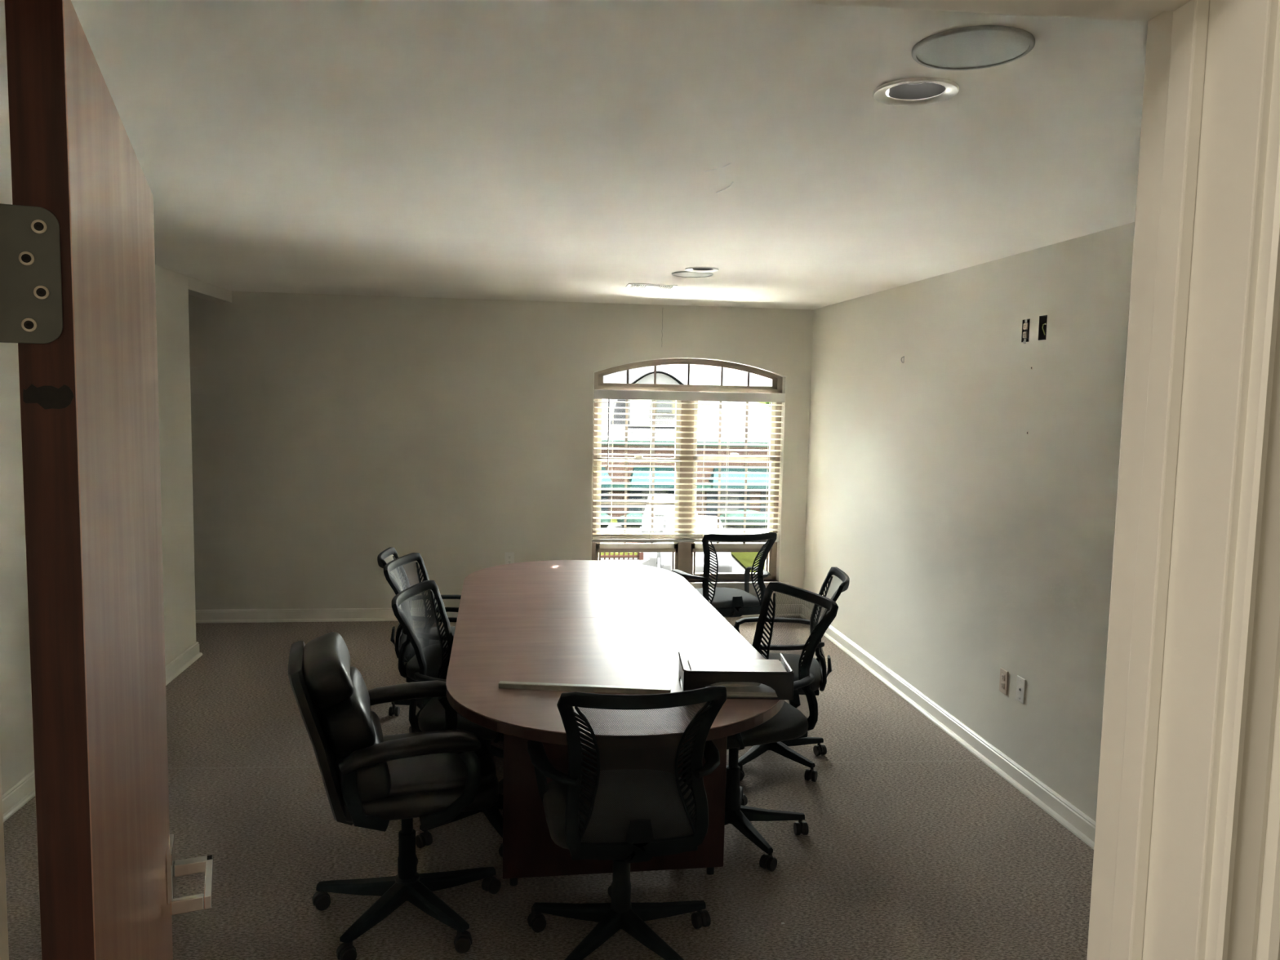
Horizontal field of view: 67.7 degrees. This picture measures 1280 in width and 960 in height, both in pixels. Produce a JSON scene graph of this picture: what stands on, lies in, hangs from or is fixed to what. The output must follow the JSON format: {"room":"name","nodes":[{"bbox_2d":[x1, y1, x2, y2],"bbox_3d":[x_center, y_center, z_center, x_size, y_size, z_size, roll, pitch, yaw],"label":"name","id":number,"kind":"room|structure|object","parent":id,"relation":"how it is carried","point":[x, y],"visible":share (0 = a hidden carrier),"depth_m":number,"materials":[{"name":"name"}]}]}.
{"room":"conference room","nodes":[
{"label":"conference room","id":0,"kind":"room"},
{"bbox_2d":[0,264,195,793],"bbox_3d":[-2.544,0.203,3.183,0.120,2.440,5.900,0,5,-7],"label":"wall","id":1,"kind":"structure","parent":0,"point":[16,736],"depth_m":5.49,"materials":[{"name":"beige paint"}]},
{"bbox_2d":[2,641,202,822],"bbox_3d":[-2.588,1.356,3.451,0.176,0.095,5.628,0,5,-7],"label":"baseboard","id":2,"kind":"structure","parent":1,"relation":"attached to","point":[14,798],"depth_m":4.05,"materials":[{"name":"white wood"}]},
{"bbox_2d":[187,275,231,302],"bbox_3d":[-2.958,-1.285,6.452,0.120,0.083,0.936,0,5,-7],"label":"wall","id":3,"kind":"structure","parent":0,"point":[198,288],"depth_m":6.43,"materials":[{"name":"beige paint"}]},
{"bbox_2d":[188,291,813,609],"bbox_3d":[-1.741,-0.151,7.269,6.424,2.440,0.161,0,5,-7],"label":"wall","id":4,"kind":"structure","parent":0,"point":[331,433],"depth_m":7.18,"materials":[{"name":"beige paint"}]},
{"bbox_2d":[195,604,801,622],"bbox_3d":[-1.752,1.025,7.283,6.184,0.095,0.028,0,5,-7],"label":"baseboard","id":5,"kind":"structure","parent":4,"relation":"attached to","point":[326,615],"depth_m":7.18,"materials":[{"name":"white wood"}]},
{"bbox_2d":[504,551,514,564],"bbox_3d":[-1.005,0.613,7.351,0.070,0.115,0.009,0,5,-7],"label":"wall outlet","id":6,"kind":"object","parent":4,"relation":"attached to","point":[509,556],"visible":0.88,"depth_m":7.35,"materials":[{"name":"white plastic"}]},
{"bbox_2d":[506,555,511,564],"bbox_3d":[-1.005,0.613,7.350,0.033,0.066,0.007,0,5,-7],"label":"receptacle","id":7,"kind":"object","parent":6,"relation":"attached to","point":[508,557],"depth_m":7.35,"materials":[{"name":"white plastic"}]},
{"bbox_2d":[591,357,789,592],"bbox_3d":[0.379,-0.034,7.533,1.652,1.852,0.185,0,5,-7],"label":"window","id":8,"kind":"structure","parent":4,"relation":"in","point":[683,553],"depth_m":7.56,"materials":[{"name":"beige plastic"}]},
{"bbox_2d":[591,389,785,542],"bbox_3d":[0.381,-0.100,7.494,1.504,1.185,0.071,0,5,-7],"label":"window blind","id":9,"kind":"object","parent":8,"relation":"attached to","point":[728,397],"visible":0.95,"depth_m":7.48,"materials":[{"name":"white plastic"}]},
{"bbox_2d":[3,616,1093,959],"bbox_3d":[-1.175,1.548,2.825,6.424,0.120,9.396,0,5,-7],"label":"floor","id":10,"kind":"structure","parent":0,"point":[914,847],"depth_m":3.65,"materials":[{"name":"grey carpet"}]},
{"bbox_2d":[288,631,501,959],"bbox_3d":[-0.794,0.990,3.176,0.691,0.944,0.642,-1,5,-18],"label":"leather office chair","id":11,"kind":"object","parent":10,"relation":"on","point":[371,779],"visible":1,"depth_m":2.95,"materials":[{"name":"black leather"}]},
{"bbox_2d":[318,666,375,758],"bbox_3d":[-0.956,0.748,3.088,0.175,0.197,0.492,-1,5,-18],"label":"cushion","id":12,"kind":"object","parent":11,"relation":"on","point":[347,724],"depth_m":2.87,"materials":[{"name":"black leather"}]},
{"bbox_2d":[333,711,391,803],"bbox_3d":[-0.915,0.905,3.117,0.176,0.194,0.500,-1,5,-18],"label":"lumbar cushion","id":13,"kind":"object","parent":11,"relation":"on","point":[373,783],"depth_m":2.90,"materials":[{"name":"black leather"}]},
{"bbox_2d":[382,729,496,795],"bbox_3d":[-0.740,0.933,3.178,0.490,0.070,0.470,-1,5,-18],"label":"seat cushion","id":14,"kind":"object","parent":11,"relation":"on","point":[444,774],"depth_m":3.02,"materials":[{"name":"black leather"}]},
{"bbox_2d":[377,546,461,733],"bbox_3d":[-1.063,0.833,5.103,0.649,0.897,0.615,0,5,-9],"label":"mesh office chair","id":15,"kind":"object","parent":10,"relation":"on","point":[401,637],"visible":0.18,"depth_m":5.11,"materials":[{"name":"black fabric"}]},
{"bbox_2d":[392,555,407,632],"bbox_3d":[-1.305,0.627,5.199,0.108,0.424,0.069,3,5,16],"label":"chair back","id":16,"kind":"object","parent":15,"relation":"attached to","point":[393,557],"depth_m":5.20,"materials":[{"name":"black fabric"}]},
{"bbox_2d":[383,552,503,758],"bbox_3d":[-0.865,0.860,4.516,0.641,0.957,0.607,2,5,5],"label":"mesh office chair","id":17,"kind":"object","parent":10,"relation":"on","point":[407,670],"visible":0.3,"depth_m":4.46,"materials":[{"name":"black fabric"}]},
{"bbox_2d":[415,562,431,642],"bbox_3d":[-1.066,0.618,4.679,0.108,0.424,0.069,4,6,30],"label":"chair backrest","id":18,"kind":"object","parent":17,"relation":"attached to","point":[424,573],"depth_m":4.68,"materials":[{"name":"black fabric"}]},
{"bbox_2d":[391,580,503,857],"bbox_3d":[-0.639,0.924,3.855,0.664,0.957,0.613,2,5,6],"label":"mesh office chair","id":19,"kind":"object","parent":10,"relation":"on","point":[430,717],"visible":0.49,"depth_m":3.75,"materials":[{"name":"black fabric"}]},
{"bbox_2d":[429,591,448,678],"bbox_3d":[-0.850,0.683,4.009,0.108,0.424,0.069,4,6,31],"label":"vent","id":20,"kind":"object","parent":19,"relation":"attached to","point":[442,672],"depth_m":4.00,"materials":[{"name":"black plastic"}]},
{"bbox_2d":[445,560,784,885],"bbox_3d":[-0.222,0.985,4.331,1.200,0.768,2.980,0,5,-9],"label":"conference table","id":21,"kind":"object","parent":10,"relation":"on","point":[587,622],"depth_m":3.54,"materials":[{"name":"brown wood"}]},
{"bbox_2d":[678,651,794,700],"bbox_3d":[0.326,0.674,3.294,0.374,0.096,0.240,1,5,-1],"label":"paper tray","id":22,"kind":"object","parent":21,"relation":"on","point":[782,682],"visible":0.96,"depth_m":3.18,"materials":[{"name":"black plastic"}]},
{"bbox_2d":[680,680,778,699],"bbox_3d":[0.325,0.719,3.302,0.364,0.003,0.233,1,5,-1],"label":"shelf","id":23,"kind":"object","parent":22,"relation":"attached to","point":[727,697],"depth_m":3.19,"materials":[{"name":"black plastic"}]},
{"bbox_2d":[683,660,786,671],"bbox_3d":[0.326,0.658,3.296,0.364,0.003,0.233,1,5,-1],"label":"shelf","id":24,"kind":"object","parent":22,"relation":"attached to","point":[686,665],"depth_m":3.34,"materials":[{"name":"black plastic"}]},
{"bbox_2d":[688,658,786,671],"bbox_3d":[0.338,0.653,3.303,0.326,0.006,0.220,1,5,-3],"label":"paper stack","id":25,"kind":"object","parent":22,"relation":"on","point":[695,664],"visible":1,"depth_m":3.33,"materials":[{"name":"white paper"}]},
{"bbox_2d":[706,683,777,697],"bbox_3d":[0.325,0.708,3.308,0.315,0.016,0.221,1,5,-1],"label":"magazine stack","id":26,"kind":"object","parent":22,"relation":"in","point":[761,691],"visible":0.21,"depth_m":3.21,"materials":[{"name":"white paper"}]},
{"bbox_2d":[709,681,760,687],"bbox_3d":[0.306,0.683,3.280,0.220,0.036,0.140,1,5,-1],"label":"plastic sleeve","id":27,"kind":"object","parent":26,"relation":"on","point":[726,684],"visible":0.18,"depth_m":3.21,"materials":[{"name":"plastic"}]},
{"bbox_2d":[527,685,726,959],"bbox_3d":[-0.045,1.025,3.009,0.607,0.932,0.669,0,5,-11],"label":"mesh office chair","id":28,"kind":"object","parent":10,"relation":"on","point":[624,816],"visible":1,"depth_m":2.80,"materials":[{"name":"black fabric"}]},
{"bbox_2d":[571,706,599,844],"bbox_3d":[-0.159,0.838,2.728,0.069,0.424,0.108,2,5,14],"label":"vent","id":29,"kind":"object","parent":28,"relation":"attached to","point":[586,833],"depth_m":2.75,"materials":[{"name":"black plastic"}]},
{"bbox_2d":[674,701,711,835],"bbox_3d":[0.158,0.839,2.792,0.069,0.424,0.108,-3,6,-36],"label":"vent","id":30,"kind":"object","parent":28,"relation":"attached to","point":[700,725],"depth_m":2.82,"materials":[{"name":"black plastic"}]},
{"bbox_2d":[671,532,777,617],"bbox_3d":[0.518,0.757,6.115,0.606,0.927,0.671,0,5,-17],"label":"mesh office chair","id":31,"kind":"object","parent":10,"relation":"on","point":[728,602],"visible":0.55,"depth_m":5.88,"materials":[{"name":"black fabric"}]},
{"bbox_2d":[707,541,718,604],"bbox_3d":[0.441,0.574,5.826,0.069,0.424,0.108,2,5,8],"label":"vent","id":32,"kind":"object","parent":31,"relation":"attached to","point":[711,601],"depth_m":5.85,"materials":[{"name":"black plastic"}]},
{"bbox_2d":[751,539,769,605],"bbox_3d":[0.750,0.572,5.923,0.069,0.424,0.108,-4,7,-42],"label":"vent","id":33,"kind":"object","parent":31,"relation":"attached to","point":[764,550],"depth_m":5.94,"materials":[{"name":"black plastic"}]},
{"bbox_2d":[724,582,838,871],"bbox_3d":[0.400,0.942,3.783,0.659,0.975,0.615,-1,6,-24],"label":"mesh office chair","id":34,"kind":"object","parent":10,"relation":"on","point":[789,722],"visible":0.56,"depth_m":3.77,"materials":[{"name":"black fabric"}]},
{"bbox_2d":[759,593,775,659],"bbox_3d":[0.542,0.693,4.012,0.069,0.424,0.108,6,7,40],"label":"vent","id":35,"kind":"object","parent":34,"relation":"attached to","point":[765,605],"depth_m":3.99,"materials":[{"name":"black plastic"}]},
{"bbox_2d":[733,566,849,782],"bbox_3d":[0.647,0.898,4.587,0.665,0.927,0.614,2,5,7],"label":"mesh office chair","id":36,"kind":"object","parent":10,"relation":"on","point":[818,666],"visible":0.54,"depth_m":4.51,"materials":[{"name":"black fabric"}]},
{"bbox_2d":[813,576,832,649],"bbox_3d":[0.899,0.686,4.693,0.108,0.424,0.069,-1,5,-18],"label":"vent","id":37,"kind":"object","parent":36,"relation":"attached to","point":[827,580],"depth_m":4.69,"materials":[{"name":"black plastic"}]},
{"bbox_2d":[0,0,1147,309],"bbox_3d":[-1.278,-1.111,3.779,6.424,0.120,6.996,0,5,-7],"label":"ceiling","id":38,"kind":"structure","parent":0,"point":[535,150],"depth_m":2.61,"materials":[{"name":"white paint"}]},
{"bbox_2d":[626,283,677,288],"bbox_3d":[0.073,-1.222,6.032,0.310,0.012,0.170,1,5,-6],"label":"ceiling vent","id":39,"kind":"object","parent":38,"relation":"in","point":[629,285],"visible":1,"depth_m":5.98,"materials":[{"name":"white metal"}]},
{"bbox_2d":[671,271,713,277],"bbox_3d":[0.296,-1.164,5.403,0.236,0.007,0.236,0,5,-7],"label":"ceiling speaker","id":40,"kind":"object","parent":38,"relation":"attached to","point":[683,273],"visible":1,"depth_m":5.38},
{"bbox_2d":[673,272,711,276],"bbox_3d":[0.296,-1.162,5.404,0.218,0.003,0.218,0,5,-7],"label":"grille","id":41,"kind":"object","parent":40,"relation":"attached to","point":[677,274],"depth_m":5.39,"materials":[{"name":"white metal"}]},
{"bbox_2d":[684,266,718,272],"bbox_3d":[0.337,-1.203,5.185,0.184,0.124,0.184,0,5,-7],"label":"recessed light","id":42,"kind":"object","parent":38,"relation":"in","point":[700,269],"visible":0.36,"depth_m":5.24,"materials":[{"name":"white metal"}]},
{"bbox_2d":[715,181,733,193],"bbox_3d":[0.281,-0.957,3.123,0.015,0.003,0.172,0,5,-13],"label":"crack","id":43,"kind":"object","parent":38,"relation":"attached to","point":[732,181],"visible":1,"depth_m":3.13,"materials":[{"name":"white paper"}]},
{"bbox_2d":[872,77,959,106],"bbox_3d":[0.612,-0.919,2.113,0.184,0.124,0.184,0,5,-7],"label":"recessed light","id":44,"kind":"object","parent":38,"relation":"in","point":[914,91],"visible":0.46,"depth_m":2.16,"materials":[{"name":"white metal"}]},
{"bbox_2d":[911,25,1035,70],"bbox_3d":[0.644,-0.835,1.851,0.226,0.007,0.226,0,5,-7],"label":"ceiling speaker","id":45,"kind":"object","parent":38,"relation":"attached to","point":[980,46],"visible":1,"depth_m":1.83},
{"bbox_2d":[803,222,1134,821],"bbox_3d":[1.832,0.196,4.223,0.120,2.440,6.836,0,5,-7],"label":"wall","id":46,"kind":"structure","parent":0,"point":[971,544],"depth_m":4.70,"materials":[{"name":"beige paint"}]},
{"bbox_2d":[800,604,1095,849],"bbox_3d":[1.728,1.357,4.378,0.028,0.095,6.716,0,5,-7],"label":"baseboard","id":47,"kind":"structure","parent":46,"relation":"attached to","point":[1068,815],"depth_m":4.73,"materials":[{"name":"white wood"}]},
{"bbox_2d":[999,667,1008,694],"bbox_3d":[1.722,0.954,4.523,0.009,0.115,0.070,0,5,-7],"label":"wall outlet","id":48,"kind":"object","parent":46,"relation":"attached to","point":[1003,681],"visible":1,"depth_m":4.51,"materials":[{"name":"beige plastic"}]},
{"bbox_2d":[1000,673,1004,688],"bbox_3d":[1.721,0.954,4.523,0.007,0.066,0.033,0,5,-7],"label":"receptacle","id":49,"kind":"object","parent":48,"relation":"attached to","point":[1002,675],"depth_m":4.52,"materials":[{"name":"beige plastic"}]},
{"bbox_2d":[1015,675,1026,703],"bbox_3d":[1.742,0.960,4.370,0.007,0.115,0.070,0,5,-7],"label":"cable plate","id":50,"kind":"object","parent":46,"relation":"attached to","point":[1020,683],"visible":1,"depth_m":4.36,"materials":[{"name":"white plastic"}]},
{"bbox_2d":[1021,319,1030,343],"bbox_3d":[1.782,-0.678,4.360,0.056,0.112,0.062,0,5,-7],"label":"receptacle","id":51,"kind":"object","parent":46,"relation":"attached to","point":[1025,323],"visible":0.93,"depth_m":4.35,"materials":[{"name":"beige plastic"}]},
{"bbox_2d":[1038,315,1047,340],"bbox_3d":[1.803,-0.672,4.220,0.051,0.106,0.062,0,5,-7],"label":"wall box","id":52,"kind":"object","parent":46,"relation":"attached to","point":[1042,319],"visible":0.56,"depth_m":4.25,"materials":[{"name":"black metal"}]},
{"bbox_3d":[1.363,0.497,0.790,1.986,2.440,0.214,0,5,-7],"label":"wall","id":53,"kind":"structure","parent":0,"visible":0},
{"bbox_2d":[1204,0,1279,959],"bbox_3d":[0.388,0.669,0.653,0.044,2.085,0.020,0,5,-7],"label":"trim","id":54,"kind":"structure","parent":53,"relation":"attached to","point":[1243,922],"depth_m":0.60,"materials":[{"name":"white wood"}]},
{"bbox_3d":[-0.027,-0.542,0.578,0.852,0.387,0.162,0,5,-7],"label":"wall","id":55,"kind":"structure","parent":0,"visible":0},
{"bbox_2d":[0,0,213,959],"bbox_3d":[-0.583,0.629,1.097,0.158,2.021,0.815,-1,6,-23],"label":"door","id":56,"kind":"structure","parent":55,"relation":"in","point":[77,286],"depth_m":0.72,"materials":[{"name":"brown wood"}]},
{"bbox_2d":[0,0,1278,959],"bbox_3d":[-0.051,0.673,0.689,0.847,2.053,0.124,1,5,-5],"label":"trim","id":57,"kind":"structure","parent":55,"relation":"attached to","point":[1209,67],"depth_m":0.65,"materials":[{"name":"white wood"}]},
{"label":"outside","id":58,"kind":"structure","parent":0,"visible":0},
{"bbox_3d":[2.280,-0.456,59.917,140.000,0.300,102.164,0,5,-7],"label":"floor","id":59,"kind":"structure","parent":58,"visible":0},
{"bbox_2d":[731,551,764,572],"bbox_3d":[9.460,2.322,28.835,13.750,0.059,4.900,0,5,-7],"label":"lawn","id":60,"kind":"structure","parent":59,"relation":"on","point":[744,553],"depth_m":27.72,"materials":[{"name":"green plant"}]},
{"bbox_2d":[757,401,770,407],"bbox_3d":[7.243,-2.355,53.410,5.066,4.852,4.983,0,5,-7],"label":"leafy tree","id":61,"kind":"object","parent":59,"relation":"on","point":[762,402],"visible":0.02,"depth_m":51.43,"materials":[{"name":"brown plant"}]},
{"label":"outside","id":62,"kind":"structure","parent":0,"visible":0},
{"bbox_2d":[600,524,768,572],"bbox_3d":[-30.709,-0.907,57.708,74.000,0.300,98.000,0,5,-7],"label":"floor","id":63,"kind":"structure","parent":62,"point":[649,558],"depth_m":28.05,"materials":[{"name":"pale concrete"}]},
{"bbox_2d":[600,513,610,527],"bbox_3d":[-1.644,1.405,33.832,1.259,0.600,0.877,0,5,-7],"label":"hedge","id":64,"kind":"object","parent":63,"relation":"on","point":[602,514],"visible":0.2,"depth_m":33.62,"materials":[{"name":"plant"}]},
{"bbox_2d":[600,552,637,557],"bbox_3d":[-8.783,2.073,27.612,17.750,0.059,2.000,0,5,-7],"label":"lawn","id":65,"kind":"structure","parent":63,"relation":"on","point":[602,553],"depth_m":27.98,"materials":[{"name":"plant"}]},
{"bbox_2d":[600,542,644,559],"bbox_3d":[-3.629,1.954,26.953,7.520,0.620,0.120,0,5,-7],"label":"picket fence","id":66,"kind":"object","parent":63,"relation":"on","point":[640,555],"visible":0.12,"depth_m":27.36,"materials":[{"name":"brown paint"}]},
{"bbox_2d":[617,513,643,527],"bbox_3d":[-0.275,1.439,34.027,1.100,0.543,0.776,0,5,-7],"label":"car","id":67,"kind":"object","parent":63,"relation":"on","point":[628,514],"visible":0.46,"depth_m":33.77,"materials":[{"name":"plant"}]},
{"bbox_2d":[640,493,697,542],"bbox_3d":[0.989,1.248,31.031,1.880,1.470,4.488,1,5,2],"label":"car","id":68,"kind":"object","parent":63,"relation":"on","point":[660,498],"visible":0.21,"depth_m":29.93,"materials":[{"name":"paint"}]},
{"bbox_2d":[600,365,770,516],"bbox_3d":[-2.855,-2.677,40.646,22.800,7.400,11.500,0,5,-7],"label":"building","id":69,"kind":"structure","parent":63,"relation":"on","point":[645,375],"depth_m":36.49,"materials":[{"name":"red brick"},{"name":"teal green fabric awning"},{"name":"white painted trim"}]},
{"bbox_2d":[600,490,608,514],"bbox_3d":[-1.409,0.799,36.297,0.400,1.020,0.100,0,5,-7],"label":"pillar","id":70,"kind":"structure","parent":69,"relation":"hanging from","point":[602,491],"depth_m":36.24,"materials":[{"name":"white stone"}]},
{"bbox_2d":[628,490,641,511],"bbox_3d":[-0.179,0.809,36.457,0.480,1.020,0.100,0,5,-7],"label":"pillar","id":71,"kind":"structure","parent":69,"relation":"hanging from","point":[629,491],"depth_m":36.40,"materials":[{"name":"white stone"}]},
{"bbox_2d":[666,490,674,493],"bbox_3d":[1.179,0.820,36.634,0.380,1.020,0.100,0,5,-7],"label":"shutter","id":72,"kind":"object","parent":69,"relation":"hanging from","point":[667,492],"depth_m":36.55,"materials":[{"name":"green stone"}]},
{"bbox_2d":[706,491,717,515],"bbox_3d":[2.786,0.832,36.844,0.420,1.020,0.100,0,5,-7],"label":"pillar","id":73,"kind":"structure","parent":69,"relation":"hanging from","point":[708,498],"depth_m":36.80,"materials":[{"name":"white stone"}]},
{"bbox_2d":[737,491,750,510],"bbox_3d":[4.025,0.842,37.005,0.440,1.020,0.100,0,5,-7],"label":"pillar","id":74,"kind":"structure","parent":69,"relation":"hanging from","point":[739,492],"depth_m":36.95,"materials":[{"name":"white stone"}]},
{"bbox_2d":[760,491,766,511],"bbox_3d":[4.789,0.848,37.105,0.200,1.020,0.100,0,5,-7],"label":"shutter","id":75,"kind":"object","parent":69,"relation":"hanging from","point":[761,492],"depth_m":37.06,"materials":[{"name":"plastic"}]},
{"bbox_2d":[656,515,733,573],"bbox_3d":[1.408,1.762,25.462,1.880,1.470,4.488,1,5,1],"label":"car","id":76,"kind":"object","parent":63,"relation":"on","point":[664,559],"visible":0.33,"depth_m":23.57,"materials":[{"name":"paint"}]},
{"bbox_2d":[720,509,768,528],"bbox_3d":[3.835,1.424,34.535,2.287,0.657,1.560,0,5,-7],"label":"car","id":77,"kind":"object","parent":63,"relation":"on","point":[729,515],"visible":0.51,"depth_m":33.95,"materials":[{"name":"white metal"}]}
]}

